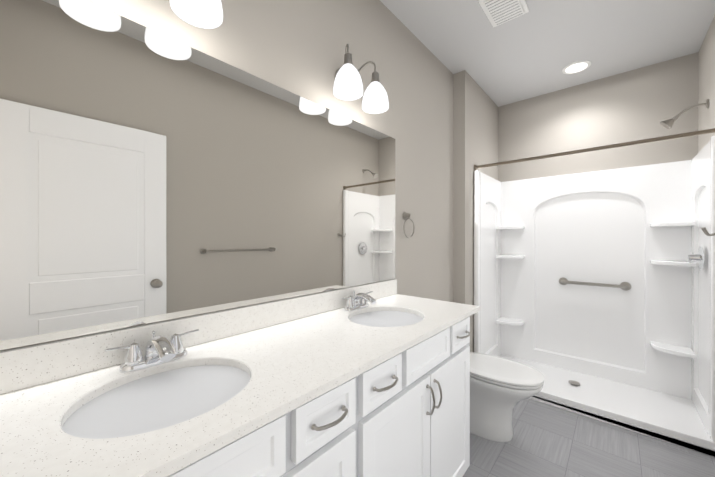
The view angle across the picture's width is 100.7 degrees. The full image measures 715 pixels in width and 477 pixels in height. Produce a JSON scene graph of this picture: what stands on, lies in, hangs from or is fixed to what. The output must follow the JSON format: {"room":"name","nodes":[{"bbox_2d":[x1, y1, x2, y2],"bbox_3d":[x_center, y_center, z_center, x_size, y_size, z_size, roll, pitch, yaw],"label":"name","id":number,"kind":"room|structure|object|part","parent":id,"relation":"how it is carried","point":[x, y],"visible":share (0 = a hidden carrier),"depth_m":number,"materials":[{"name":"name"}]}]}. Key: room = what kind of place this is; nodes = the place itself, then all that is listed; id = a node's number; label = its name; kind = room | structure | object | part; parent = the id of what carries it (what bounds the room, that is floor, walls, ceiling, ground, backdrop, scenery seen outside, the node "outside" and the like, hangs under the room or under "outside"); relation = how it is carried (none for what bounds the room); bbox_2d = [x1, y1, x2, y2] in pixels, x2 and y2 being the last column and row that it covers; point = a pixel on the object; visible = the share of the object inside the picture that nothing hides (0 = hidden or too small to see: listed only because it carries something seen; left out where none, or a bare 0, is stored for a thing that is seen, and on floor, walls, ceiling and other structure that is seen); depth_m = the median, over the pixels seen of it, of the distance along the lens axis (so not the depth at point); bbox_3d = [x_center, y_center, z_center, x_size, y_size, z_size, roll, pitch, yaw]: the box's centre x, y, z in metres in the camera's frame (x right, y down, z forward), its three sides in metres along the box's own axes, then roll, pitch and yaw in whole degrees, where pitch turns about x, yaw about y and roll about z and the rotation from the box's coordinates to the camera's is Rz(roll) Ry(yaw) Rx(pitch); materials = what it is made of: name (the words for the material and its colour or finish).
{"room":"bathroom","nodes":[
{"label":"bathroom","id":0,"kind":"room"},
{"bbox_2d":[0,0,452,350],"bbox_3d":[0.172,-0.075,1.864,0.100,2.650,3.890,0,0,41],"label":"wall","id":1,"kind":"structure","parent":0,"point":[297,47],"depth_m":1.72,"materials":[{"name":"grey paint"}]},
{"bbox_2d":[170,0,222,28],"bbox_3d":[-0.554,-0.774,0.804,0.198,0.241,0.337,0,0,41],"label":"sconce","id":2,"kind":"object","parent":1,"relation":"attached to","point":[206,14],"visible":1,"depth_m":0.86,"materials":[{"name":"white glass"}]},
{"bbox_2d":[0,0,394,349],"bbox_3d":[-0.360,-0.185,1.172,0.005,0.872,1.808,0,0,41],"label":"mirror","id":3,"kind":"object","parent":1,"relation":"attached to","point":[147,175],"visible":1,"depth_m":0.89,"materials":[{"name":"clear glass"}]},
{"bbox_2d":[0,279,395,394],"bbox_3d":[-0.357,0.300,1.166,0.019,0.092,1.808,0,0,41],"label":"backsplash","id":4,"kind":"structure","parent":1,"relation":"attached to","point":[28,366],"depth_m":0.84,"materials":[{"name":"white stone"}]},
{"bbox_2d":[333,44,388,113],"bbox_3d":[0.001,-0.775,1.439,0.198,0.241,0.337,0,0,41],"label":"sconce","id":5,"kind":"object","parent":1,"relation":"attached to","point":[348,84],"visible":1,"depth_m":1.38,"materials":[{"name":"white glass"}]},
{"bbox_3d":[-0.042,-0.719,1.343,0.137,0.128,0.137,0,0,41],"label":"glass","id":6,"kind":"part","parent":5,"relation":"part of","materials":[{"name":"white glass"}]},
{"bbox_3d":[0.090,-0.719,1.494,0.137,0.128,0.137,0,0,41],"label":"glass","id":7,"kind":"part","parent":5,"relation":"part of","materials":[{"name":"white glass"}]},
{"bbox_2d":[403,212,414,237],"bbox_3d":[0.327,-0.088,1.928,0.046,0.172,0.132,0,0,41],"label":"towel ring","id":8,"kind":"object","parent":1,"relation":"attached to","point":[406,215],"visible":1,"depth_m":1.92,"materials":[{"name":"silver metal"}]},
{"bbox_2d":[453,70,497,351],"bbox_3d":[1.159,-0.076,2.841,0.100,2.650,0.920,0,0,41],"label":"wall","id":9,"kind":"structure","parent":0,"point":[475,124],"depth_m":2.52,"materials":[{"name":"grey paint"}]},
{"bbox_2d":[380,0,714,106],"bbox_3d":[0.777,-1.450,1.333,1.710,0.100,3.890,0,0,41],"label":"ceiling","id":10,"kind":"structure","parent":0,"point":[537,48],"depth_m":2.06,"materials":[{"name":"grey paint"}]},
{"bbox_2d":[478,0,528,26],"bbox_3d":[0.879,-1.388,1.775,0.210,0.022,0.290,0,0,41],"label":"ceiling vent","id":11,"kind":"object","parent":10,"relation":"in","point":[522,4],"depth_m":1.79,"materials":[{"name":"white plastic"}]},
{"bbox_3d":[0.879,-1.377,1.775,0.150,0.002,0.232,0,0,41],"label":"vent fan slots","id":12,"kind":"part","parent":11,"relation":"part of","materials":[{"name":"white plastic"}]},
{"bbox_2d":[562,60,590,73],"bbox_3d":[1.789,-1.396,2.421,0.190,0.008,0.190,0,0,41],"label":"recessed light","id":13,"kind":"object","parent":10,"relation":"in","point":[576,67],"depth_m":2.41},
{"bbox_2d":[463,398,714,476],"bbox_3d":[0.777,1.300,1.335,1.710,0.100,3.890,0,0,41],"label":"floor","id":14,"kind":"structure","parent":0,"point":[547,440],"depth_m":1.73,"materials":[{"name":"tile"}]},
{"bbox_2d":[148,311,477,476],"bbox_3d":[-0.168,0.808,0.995,0.528,0.884,1.793,0,0,41],"label":"bathroom vanity","id":15,"kind":"object","parent":14,"relation":"on","point":[370,380],"depth_m":0.90,"materials":[{"name":"white wood"}]},
{"bbox_2d":[0,295,479,476],"bbox_3d":[-0.167,0.356,0.999,0.524,0.020,1.808,0,0,41],"label":"countertop","id":16,"kind":"structure","parent":15,"relation":"on","point":[297,357],"depth_m":0.68,"materials":[{"name":"white stone"}]},
{"bbox_2d":[104,329,198,372],"bbox_3d":[-0.532,0.303,0.800,0.139,0.085,0.221,0,0,41],"label":"faucet","id":17,"kind":"object","parent":16,"relation":"on","point":[161,353],"depth_m":0.80,"materials":[{"name":"silver metal"}]},
{"bbox_2d":[60,351,267,462],"bbox_3d":[-0.433,0.434,0.687,0.366,0.158,0.400,0,0,41],"label":"sink","id":18,"kind":"object","parent":16,"relation":"in","point":[103,416],"depth_m":0.67,"materials":[{"name":"white ceramic"}]},
{"bbox_2d":[342,291,376,310],"bbox_3d":[0.031,0.303,1.443,0.139,0.085,0.221,0,0,41],"label":"faucet","id":19,"kind":"object","parent":16,"relation":"on","point":[359,302],"depth_m":1.44,"materials":[{"name":"silver metal"}]},
{"bbox_2d":[336,303,427,330],"bbox_3d":[0.130,0.433,1.330,0.366,0.158,0.400,0,0,41],"label":"sink","id":20,"kind":"object","parent":16,"relation":"in","point":[390,318],"depth_m":1.37,"materials":[{"name":"white ceramic"}]},
{"bbox_2d":[470,352,544,441],"bbox_3d":[0.820,0.889,1.975,0.727,0.722,0.412,0,0,41],"label":"toilet","id":21,"kind":"object","parent":14,"relation":"on","point":[501,388],"visible":0.5,"depth_m":1.82,"materials":[{"name":"white ceramic"}]},
{"bbox_3d":[0.882,0.841,1.922,0.564,0.042,0.372,0,0,41],"label":"seat","id":22,"kind":"part","parent":21,"relation":"part of","materials":[{"name":"white plastic"}]},
{"bbox_2d":[474,136,714,456],"bbox_3d":[1.784,0.336,2.408,1.404,1.854,0.743,0,0,41],"label":"shower","id":23,"kind":"object","parent":14,"relation":"on","point":[594,294],"visible":0.98,"depth_m":2.49,"materials":[{"name":"white plastic"}]},
{"bbox_3d":[2.063,0.399,2.599,0.502,0.072,0.064,0,0,41],"label":"grabbar rail","id":24,"kind":"part","parent":23,"relation":"part of","materials":[{"name":"silver metal"}]},
{"bbox_2d":[498,52,697,181],"bbox_3d":[2.025,-0.076,2.760,1.510,2.650,0.100,0,0,41],"label":"wall","id":25,"kind":"structure","parent":0,"point":[642,103],"depth_m":2.58,"materials":[{"name":"grey paint"}]},
{"bbox_2d":[698,15,714,152],"bbox_3d":[1.383,-0.074,0.804,0.100,2.650,3.890,0,0,41],"label":"wall","id":26,"kind":"structure","parent":0,"point":[706,77],"depth_m":2.02,"materials":[{"name":"grey paint"}]},
{"bbox_2d":[474,128,714,169],"bbox_3d":[1.569,-0.628,2.162,1.407,0.051,0.052,0,0,41],"label":"shower rod","id":27,"kind":"object","parent":26,"relation":"attached to","point":[675,136],"visible":0.98,"depth_m":2.03,"materials":[{"name":"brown metal"}]},
{"bbox_2d":[660,99,708,128],"bbox_3d":[2.258,-0.852,2.051,0.224,0.156,0.080,0,0,41],"label":"shower head","id":28,"kind":"object","parent":26,"relation":"attached to","point":[667,124],"visible":1,"depth_m":2.07},
{"bbox_2d":[701,227,714,235],"bbox_3d":[1.997,-0.041,1.656,0.096,0.056,0.072,0,0,41],"label":"robe hook","id":29,"kind":"object","parent":26,"relation":"attached to","point":[704,230],"visible":1,"depth_m":1.66,"materials":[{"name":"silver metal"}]}
]}

